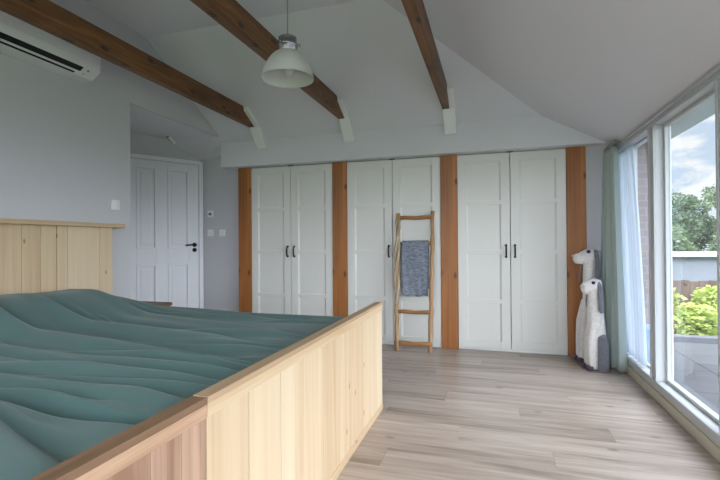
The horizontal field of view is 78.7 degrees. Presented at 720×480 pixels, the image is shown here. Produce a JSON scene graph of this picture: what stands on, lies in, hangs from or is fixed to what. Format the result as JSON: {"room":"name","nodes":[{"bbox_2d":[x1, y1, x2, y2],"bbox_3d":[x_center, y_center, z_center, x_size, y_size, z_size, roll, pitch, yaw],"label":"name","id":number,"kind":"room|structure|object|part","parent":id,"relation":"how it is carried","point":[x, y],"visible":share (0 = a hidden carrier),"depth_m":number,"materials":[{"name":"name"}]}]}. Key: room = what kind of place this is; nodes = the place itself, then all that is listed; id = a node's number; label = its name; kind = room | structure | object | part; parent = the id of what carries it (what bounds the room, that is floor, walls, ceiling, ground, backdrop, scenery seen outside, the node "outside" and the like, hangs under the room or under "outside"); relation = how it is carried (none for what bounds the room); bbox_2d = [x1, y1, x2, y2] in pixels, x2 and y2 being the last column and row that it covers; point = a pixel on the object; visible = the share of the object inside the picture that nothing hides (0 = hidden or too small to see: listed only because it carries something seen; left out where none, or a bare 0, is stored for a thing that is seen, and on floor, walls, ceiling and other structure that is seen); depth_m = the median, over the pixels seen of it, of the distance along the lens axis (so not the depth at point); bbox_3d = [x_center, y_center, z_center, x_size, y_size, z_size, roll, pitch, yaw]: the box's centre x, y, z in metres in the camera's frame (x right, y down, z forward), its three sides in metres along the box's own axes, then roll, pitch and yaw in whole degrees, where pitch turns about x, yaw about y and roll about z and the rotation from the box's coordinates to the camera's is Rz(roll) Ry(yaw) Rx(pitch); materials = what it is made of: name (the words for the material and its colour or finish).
{"room":"bedroom","nodes":[
{"label":"bedroom","id":0,"kind":"room"},
{"bbox_2d":[0,0,218,298],"bbox_3d":[-2.494,-0.382,2.166,0.120,3.030,6.100,-1,0,17],"label":"wall","id":1,"kind":"structure","parent":0,"point":[65,142],"depth_m":3.28,"materials":[{"name":"grey paint"}]},
{"bbox_2d":[0,10,100,82],"bbox_3d":[-2.130,-1.323,2.818,0.213,0.295,0.952,-1,0,17],"label":"air conditioner","id":2,"kind":"object","parent":1,"relation":"attached to","point":[23,41],"visible":0.66,"depth_m":2.87,"materials":[{"name":"white plastic"}]},
{"bbox_2d":[0,32,83,70],"bbox_3d":[-2.078,-1.213,2.754,0.037,0.029,0.740,-1,0,17],"label":"outlet","id":3,"kind":"object","parent":2,"relation":"attached to","point":[14,40],"depth_m":2.82,"materials":[{"name":"black"}]},
{"bbox_2d":[111,200,119,209],"bbox_3d":[-1.995,-0.286,3.583,0.013,0.082,0.082,-1,0,17],"label":"light switch","id":4,"kind":"object","parent":1,"relation":"attached to","point":[115,204],"visible":1,"depth_m":3.57,"materials":[{"name":"white plastic"}]},
{"bbox_2d":[130,131,199,160],"bbox_3d":[-2.618,-0.164,4.771,1.630,2.630,1.816,-1,0,17],"label":"wall","id":5,"kind":"structure","parent":0,"point":[143,144],"depth_m":5.08,"materials":[{"name":"grey paint"}]},
{"bbox_2d":[130,153,203,308],"bbox_3d":[-2.258,0.080,5.090,0.895,2.080,0.107,0,-1,-41],"label":"door","id":6,"kind":"structure","parent":5,"relation":"in","point":[166,194],"depth_m":5.11,"materials":[{"name":"white wood"}]},
{"bbox_3d":[-2.025,0.088,5.268,0.152,0.113,0.066,0,-1,-41],"label":"handle","id":7,"kind":"part","parent":6,"relation":"part of","materials":[{"name":"black metal"}]},
{"bbox_2d":[130,104,220,160],"bbox_3d":[-2.394,-1.141,4.730,1.900,0.480,1.660,-1,0,17],"label":"ceiling","id":8,"kind":"structure","parent":0,"point":[195,142],"depth_m":4.85,"materials":[{"name":"white paint"}]},
{"bbox_2d":[167,136,175,144],"bbox_3d":[-2.184,-1.164,5.060,0.044,0.127,0.125,-1,0,33],"label":"spotlight","id":9,"kind":"object","parent":8,"relation":"attached to","point":[172,141],"visible":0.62,"depth_m":5.06,"materials":[{"name":"white"}]},
{"bbox_2d":[200,159,238,311],"bbox_3d":[0.071,-0.007,5.108,4.380,2.280,0.580,-1,0,17],"label":"wall","id":10,"kind":"structure","parent":0,"point":[220,185],"depth_m":5.34,"materials":[{"name":"grey paint"}]},
{"bbox_2d":[208,211,213,216],"bbox_3d":[-1.833,-0.318,5.370,0.082,0.082,0.022,-1,0,17],"label":"thermostat","id":11,"kind":"object","parent":10,"relation":"attached to","point":[210,213],"visible":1,"depth_m":5.37,"materials":[{"name":"white plastic"}]},
{"bbox_2d":[208,230,213,235],"bbox_3d":[-1.831,-0.086,5.374,0.082,0.082,0.013,-1,0,17],"label":"light switch","id":12,"kind":"object","parent":10,"relation":"attached to","point":[210,232],"visible":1,"depth_m":5.37,"materials":[{"name":"white plastic"}]},
{"bbox_2d":[219,230,224,235],"bbox_3d":[-1.672,-0.086,5.325,0.082,0.082,0.013,-1,0,17],"label":"light switch","id":13,"kind":"object","parent":10,"relation":"attached to","point":[221,232],"visible":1,"depth_m":5.32,"materials":[{"name":"white plastic"}]},
{"bbox_2d":[221,116,606,170],"bbox_3d":[0.489,-0.992,4.646,4.235,0.284,0.430,-1,0,17],"label":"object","id":14,"kind":"structure","parent":10,"relation":"attached to","point":[539,132],"depth_m":4.42,"materials":[{"name":"white paint"}]},
{"bbox_2d":[83,0,719,150],"bbox_3d":[-0.502,-1.359,1.673,4.235,1.195,6.300,-1,0,17],"label":"ceiling","id":15,"kind":"structure","parent":0,"point":[599,69],"depth_m":3.50,"materials":[{"name":"white paint"}]},
{"bbox_2d":[0,0,267,148],"bbox_3d":[-1.946,-1.230,2.047,0.114,0.405,5.978,-1,0,17],"label":"ceiling beam","id":16,"kind":"structure","parent":15,"relation":"attached to","point":[45,15],"depth_m":3.03,"materials":[{"name":"brown wood"}]},
{"bbox_2d":[190,0,354,142],"bbox_3d":[-0.968,-1.239,1.751,0.114,0.405,5.978,-1,0,17],"label":"ceiling beam","id":17,"kind":"structure","parent":15,"relation":"attached to","point":[229,14],"depth_m":2.81,"materials":[{"name":"brown wood"}]},
{"bbox_2d":[261,0,313,87],"bbox_3d":[-0.447,-1.410,2.704,0.320,0.838,0.320,-1,0,17],"label":"pendant lamp","id":18,"kind":"object","parent":15,"relation":"hanging from","point":[286,67],"visible":1,"depth_m":2.66,"materials":[{"name":"white metal"}]},
{"bbox_3d":[-0.444,-1.075,2.702,0.320,0.169,0.320,-1,0,17],"label":"lamp shade","id":19,"kind":"part","parent":18,"relation":"part of","materials":[{"name":"grey ceramic"}]},
{"bbox_3d":[-0.447,-1.532,2.705,0.008,0.557,0.008,-1,0,17],"label":"cord","id":20,"kind":"part","parent":18,"relation":"part of","materials":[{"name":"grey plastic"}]},
{"bbox_3d":[-0.444,-1.073,2.702,0.066,0.136,0.066,-1,0,17],"label":"bulb","id":21,"kind":"part","parent":18,"relation":"part of","materials":[{"name":"white glass"}]},
{"bbox_2d":[401,0,456,134],"bbox_3d":[0.024,-1.248,1.451,0.114,0.405,5.978,-1,0,17],"label":"ceiling beam","id":22,"kind":"structure","parent":15,"relation":"attached to","point":[415,10],"depth_m":3.06,"materials":[{"name":"brown wood"}]},
{"bbox_2d":[605,140,620,148],"bbox_3d":[2.201,-0.825,3.799,0.080,0.022,0.340,-1,0,17],"label":"rail","id":23,"kind":"object","parent":15,"relation":"attached to","point":[614,141],"visible":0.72,"depth_m":3.71,"materials":[{"name":"grey metal"}]},
{"bbox_2d":[336,344,719,479],"bbox_3d":[-1.123,1.107,2.073,5.429,0.030,6.527,-1,0,17],"label":"floor","id":24,"kind":"structure","parent":0,"point":[446,414],"depth_m":2.56,"materials":[{"name":"beige laminate"}]},
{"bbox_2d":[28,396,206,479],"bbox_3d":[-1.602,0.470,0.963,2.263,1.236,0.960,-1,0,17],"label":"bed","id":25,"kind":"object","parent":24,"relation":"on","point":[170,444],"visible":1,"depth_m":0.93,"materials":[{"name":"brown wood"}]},
{"bbox_2d":[0,400,133,479],"bbox_3d":[-1.590,0.407,0.964,2.141,0.275,0.929,-1,0,17],"label":"duvet","id":26,"kind":"object","parent":25,"relation":"on","point":[32,442],"visible":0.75,"depth_m":1.03,"materials":[{"name":"green fabric"}]},
{"bbox_3d":[-0.537,0.425,0.641,0.035,0.034,0.960,-1,0,17],"label":"rail","id":27,"kind":"part","parent":25,"relation":"part of","materials":[{"name":"brown wood"}]},
{"bbox_3d":[-0.539,0.736,0.640,0.037,0.660,0.959,-1,0,17],"label":"footboard","id":28,"kind":"part","parent":25,"relation":"part of","materials":[{"name":"brown wood"}]},
{"bbox_2d":[141,301,171,305],"bbox_3d":[-1.786,0.817,3.655,0.348,0.580,0.230,-1,0,17],"label":"bedside table","id":29,"kind":"object","parent":24,"relation":"on","point":[148,302],"visible":0.19,"depth_m":3.67,"materials":[{"name":"brown wood"}]},
{"bbox_2d":[0,218,382,479],"bbox_3d":[-1.186,0.476,2.339,2.263,1.236,1.909,-1,0,17],"label":"double bed","id":30,"kind":"object","parent":24,"relation":"on","point":[303,410],"visible":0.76,"depth_m":1.93,"materials":[{"name":"brown wood"}]},
{"bbox_3d":[-2.250,0.501,2.616,0.060,1.205,1.814,-1,0,17],"label":"headboard","id":31,"kind":"part","parent":30,"relation":"part of","materials":[{"name":"brown wood"}]},
{"bbox_2d":[0,289,344,424],"bbox_3d":[-1.188,0.415,2.295,2.141,0.269,1.841,-1,0,17],"label":"duvet","id":32,"kind":"object","parent":30,"relation":"on","point":[78,354],"visible":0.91,"depth_m":1.95,"materials":[{"name":"green fabric"}]},
{"bbox_3d":[-0.137,0.742,1.970,0.037,0.660,1.812,-1,0,17],"label":"footboard","id":33,"kind":"part","parent":30,"relation":"part of","materials":[{"name":"brown wood"}]},
{"bbox_3d":[-0.135,0.431,1.971,0.035,0.034,1.813,-1,0,17],"label":"rail","id":34,"kind":"part","parent":30,"relation":"part of","materials":[{"name":"brown wood"}]},
{"bbox_3d":[-0.130,1.064,1.967,0.035,0.040,1.813,-1,0,17],"label":"rail","id":35,"kind":"part","parent":30,"relation":"part of","materials":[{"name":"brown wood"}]},
{"bbox_2d":[238,168,251,312],"bbox_3d":[-1.315,0.140,5.144,0.165,1.948,0.132,-1,0,17],"label":"wooden post","id":36,"kind":"object","parent":24,"relation":"on","point":[244,174],"visible":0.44,"depth_m":5.08,"materials":[{"name":"orange wood"}]},
{"bbox_2d":[251,163,332,315],"bbox_3d":[-0.690,0.136,5.198,0.998,1.947,0.648,-1,0,17],"label":"wardrobe","id":37,"kind":"object","parent":24,"relation":"on","point":[292,225],"visible":0.8,"depth_m":4.92,"materials":[{"name":"white wood"}]},
{"bbox_3d":[-1.009,0.132,5.007,0.494,1.914,0.022,-1,0,17],"label":"door","id":38,"kind":"part","parent":37,"relation":"part of","materials":[{"name":"white paint"}]},
{"bbox_3d":[-0.531,0.127,4.862,0.494,1.914,0.022,-1,0,17],"label":"door","id":39,"kind":"part","parent":37,"relation":"part of","materials":[{"name":"white paint"}]},
{"bbox_2d":[332,162,347,316],"bbox_3d":[-0.200,0.130,4.807,0.165,1.948,0.132,-1,0,17],"label":"wooden post","id":40,"kind":"object","parent":24,"relation":"on","point":[339,169],"visible":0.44,"depth_m":4.74,"materials":[{"name":"orange wood"}]},
{"bbox_2d":[347,157,441,347],"bbox_3d":[0.425,0.125,4.861,0.998,1.947,0.648,-1,0,17],"label":"wardrobe","id":41,"kind":"object","parent":24,"relation":"on","point":[379,190],"visible":0.82,"depth_m":4.60,"materials":[{"name":"white wood"}]},
{"bbox_3d":[0.106,0.121,4.670,0.494,1.914,0.022,-1,0,17],"label":"door","id":42,"kind":"part","parent":41,"relation":"part of","materials":[{"name":"white paint"}]},
{"bbox_3d":[0.585,0.117,4.525,0.494,1.914,0.022,-1,0,17],"label":"door","id":43,"kind":"part","parent":41,"relation":"part of","materials":[{"name":"white paint"}]},
{"bbox_2d":[394,211,434,352],"bbox_3d":[0.537,0.403,4.400,0.414,1.390,0.225,-1,0,17],"label":"ladder","id":44,"kind":"object","parent":24,"relation":"on","point":[397,342],"visible":1,"depth_m":4.37,"materials":[{"name":"brown wood"}]},
{"bbox_3d":[0.380,0.411,4.447,0.057,1.375,0.224,-1,0,17],"label":"rail","id":45,"kind":"part","parent":44,"relation":"part of","materials":[{"name":"brown wood"}]},
{"bbox_2d":[401,240,429,296],"bbox_3d":[0.561,0.286,4.446,0.276,0.562,0.108,-1,0,17],"label":"towel","id":46,"kind":"object","parent":44,"relation":"hanging from","point":[415,275],"visible":0.99,"depth_m":4.41,"materials":[{"name":"grey fabric"}]},
{"bbox_3d":[0.709,0.401,4.351,0.050,1.391,0.221,-1,0,21],"label":"rail","id":47,"kind":"part","parent":44,"relation":"part of","materials":[{"name":"brown wood"}]},
{"bbox_2d":[440,155,458,348],"bbox_3d":[0.916,0.119,4.470,0.165,1.948,0.132,-1,0,17],"label":"wooden post","id":48,"kind":"object","parent":24,"relation":"on","point":[448,163],"visible":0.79,"depth_m":4.41,"materials":[{"name":"orange wood"}]},
{"bbox_2d":[457,149,567,354],"bbox_3d":[1.541,0.115,4.523,0.998,1.947,0.648,-1,0,17],"label":"wardrobe","id":49,"kind":"object","parent":24,"relation":"on","point":[512,235],"visible":1,"depth_m":4.24,"materials":[{"name":"white wood"}]},
{"bbox_3d":[1.222,0.111,4.332,0.494,1.914,0.022,-1,0,17],"label":"door","id":50,"kind":"part","parent":49,"relation":"part of","materials":[{"name":"white paint"}]},
{"bbox_3d":[1.700,0.106,4.188,0.494,1.914,0.022,-1,0,17],"label":"door","id":51,"kind":"part","parent":49,"relation":"part of","materials":[{"name":"white paint"}]},
{"bbox_2d":[566,146,586,355],"bbox_3d":[2.031,0.108,4.133,0.165,1.948,0.132,-1,0,17],"label":"wooden post","id":52,"kind":"object","parent":24,"relation":"on","point":[576,223],"visible":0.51,"depth_m":4.08,"materials":[{"name":"orange wood"}]},
{"bbox_2d":[572,248,600,363],"bbox_3d":[2.007,0.577,3.887,0.244,1.004,0.233,-1,0,17],"label":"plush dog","id":53,"kind":"object","parent":24,"relation":"on","point":[590,259],"visible":0.55,"depth_m":3.83},
{"bbox_2d":[580,278,609,371],"bbox_3d":[1.955,0.702,3.676,0.208,0.763,0.184,-1,0,17],"label":"plush dog","id":54,"kind":"object","parent":24,"relation":"on","point":[595,340],"visible":1,"depth_m":3.61},
{"bbox_3d":[1.995,0.925,3.598,0.090,0.304,0.059,-1,0,17],"label":"hind leg","id":55,"kind":"part","parent":54,"relation":"part of","materials":[{"name":"grey fabric"}]},
{"bbox_2d":[586,145,637,263],"bbox_3d":[2.299,0.121,4.063,0.452,1.978,0.130,-1,0,17],"label":"wall","id":56,"kind":"structure","parent":0,"point":[594,154],"depth_m":4.04,"materials":[{"name":"grey paint"}]},
{"bbox_2d":[601,145,627,372],"bbox_3d":[2.158,0.130,3.741,0.115,1.873,0.459,0,0,10],"label":"curtain","id":57,"kind":"object","parent":56,"relation":"attached to","point":[612,277],"visible":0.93,"depth_m":3.69,"materials":[{"name":"green fabric"}]},
{"bbox_2d":[663,89,718,423],"bbox_3d":[1.922,0.085,2.508,0.037,1.716,0.855,-1,0,17],"label":"window","id":58,"kind":"structure","parent":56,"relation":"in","point":[667,146],"depth_m":2.90,"materials":[{"name":"grey"}]},
{"bbox_2d":[637,141,649,323],"bbox_3d":[2.595,0.123,4.157,0.280,2.090,0.440,-1,0,17],"label":"wall","id":59,"kind":"structure","parent":0,"point":[642,151],"depth_m":3.94,"materials":[{"name":"brick"}]},
{"bbox_2d":[634,136,649,367],"bbox_3d":[2.207,0.089,3.455,0.025,1.716,0.907,-1,0,17],"label":"window","id":60,"kind":"structure","parent":59,"relation":"in","point":[645,138],"depth_m":3.36,"materials":[{"name":"grey"}]},
{"bbox_2d":[617,64,719,445],"bbox_3d":[1.457,0.035,1.069,0.109,1.918,6.090,-1,0,17],"label":"window frame","id":61,"kind":"structure","parent":59,"relation":"attached to","point":[655,375],"depth_m":2.92,"materials":[{"name":"grey"}]},
{"bbox_2d":[619,144,646,366],"bbox_3d":[2.198,0.088,3.559,0.036,1.698,0.686,-1,0,17],"label":"sheer curtain","id":62,"kind":"object","parent":61,"relation":"hanging from","point":[630,224],"visible":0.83,"depth_m":3.51,"materials":[{"name":"white fabric"}]},
{"bbox_2d":[626,364,719,463],"bbox_3d":[1.468,1.045,1.061,0.103,0.102,6.090,-1,0,17],"label":"trim","id":63,"kind":"structure","parent":59,"relation":"attached to","point":[690,427],"depth_m":2.57,"materials":[{"name":"beige"}]},
{"bbox_2d":[671,98,714,138],"bbox_3d":[1.752,-0.986,1.136,0.435,0.100,6.780,-1,0,17],"label":"roof overhang","id":64,"kind":"object","parent":59,"relation":"on","point":[707,110],"depth_m":3.35,"materials":[{"name":"grey"}]},
{"label":"outside","id":65,"kind":"structure","parent":0,"visible":0},
{"bbox_3d":[9.144,2.338,12.896,70.000,0.100,90.000,-1,0,17],"label":"ground","id":66,"kind":"structure","parent":65,"visible":0},
{"bbox_2d":[673,287,689,333],"bbox_3d":[4.000,1.386,5.852,0.683,1.792,0.546,-1,0,17],"label":"bush","id":67,"kind":"object","parent":66,"relation":"on","point":[676,295],"visible":0.02,"depth_m":5.73,"materials":[{"name":"green plant"}]},
{"bbox_2d":[672,224,698,251],"bbox_3d":[8.719,0.917,12.370,1.726,2.752,1.285,-1,0,40],"label":"tree","id":68,"kind":"object","parent":66,"relation":"on","point":[679,241],"visible":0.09,"depth_m":12.09,"materials":[{"name":"green plant"}]},
{"bbox_2d":[672,189,707,241],"bbox_3d":[10.196,0.304,14.549,1.952,3.985,1.633,0,0,-15],"label":"tree","id":69,"kind":"object","parent":66,"relation":"on","point":[691,223],"visible":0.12,"depth_m":14.20,"materials":[{"name":"green plant"}]},
{"bbox_2d":[672,184,715,251],"bbox_3d":[13.156,0.056,17.184,2.172,4.473,1.635,-1,0,17],"label":"tree","id":70,"kind":"object","parent":66,"relation":"on","point":[694,203],"visible":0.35,"depth_m":16.99,"materials":[{"name":"green plant"}]},
{"bbox_2d":[672,252,716,280],"bbox_3d":[8.784,1.276,9.666,6.200,1.985,2.600,-1,0,17],"label":"building","id":71,"kind":"structure","parent":66,"relation":"on","point":[692,266],"depth_m":9.01,"materials":[{"name":"grey"}]},
{"bbox_2d":[673,280,716,332],"bbox_3d":[5.927,1.428,6.257,5.300,1.679,0.060,-1,0,17],"label":"fence","id":72,"kind":"object","parent":66,"relation":"on","point":[686,287],"visible":0.09,"depth_m":6.54,"materials":[{"name":"brown wood"}]},
{"bbox_2d":[673,302,717,335],"bbox_3d":[4.080,1.500,5.157,0.651,1.554,0.508,-1,0,31],"label":"bush","id":73,"kind":"object","parent":66,"relation":"on","point":[695,320],"visible":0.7,"depth_m":5.11,"materials":[{"name":"green plant"}]},
{"bbox_2d":[690,285,717,314],"bbox_3d":[4.632,1.420,5.579,0.683,1.710,0.520,-1,0,17],"label":"bush","id":74,"kind":"object","parent":66,"relation":"on","point":[709,295],"visible":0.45,"depth_m":5.59,"materials":[{"name":"green plant"}]},
{"bbox_2d":[704,190,716,250],"bbox_3d":[12.128,0.241,14.109,1.876,4.077,1.546,-1,0,17],"label":"tree","id":75,"kind":"object","parent":66,"relation":"on","point":[713,192],"visible":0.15,"depth_m":14.25,"materials":[{"name":"green plant"}]},
{"bbox_2d":[705,235,716,251],"bbox_3d":[10.252,0.953,11.929,1.738,2.653,1.434,-1,0,17],"label":"tree","id":76,"kind":"object","parent":66,"relation":"on","point":[713,245],"visible":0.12,"depth_m":12.23,"materials":[{"name":"green plant"}]},
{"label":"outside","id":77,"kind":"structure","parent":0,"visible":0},
{"bbox_3d":[4.254,1.287,0.484,5.560,0.310,8.200,-1,0,17],"label":"terrace slab","id":78,"kind":"object","parent":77,"visible":0},
{"bbox_2d":[674,334,717,343],"bbox_3d":[5.439,1.104,4.410,5.560,0.090,0.120,-1,0,17],"label":"kerb","id":79,"kind":"object","parent":78,"relation":"on","point":[703,339],"depth_m":4.88,"materials":[{"name":"grey concrete"}]},
{"bbox_2d":[674,342,718,414],"bbox_3d":[4.191,1.107,0.501,5.394,0.050,7.794,-1,0,17],"label":"terrace","id":80,"kind":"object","parent":78,"relation":"on","point":[695,364],"visible":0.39,"depth_m":3.74,"materials":[{"name":"tile"}]},
{"bbox_2d":[646,323,673,363],"bbox_3d":[2.514,0.926,3.760,0.220,0.380,0.260,-1,0,17],"label":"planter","id":81,"kind":"object","parent":80,"relation":"on","point":[647,324],"visible":0.1,"depth_m":3.66,"materials":[{"name":"blue"}]}
]}

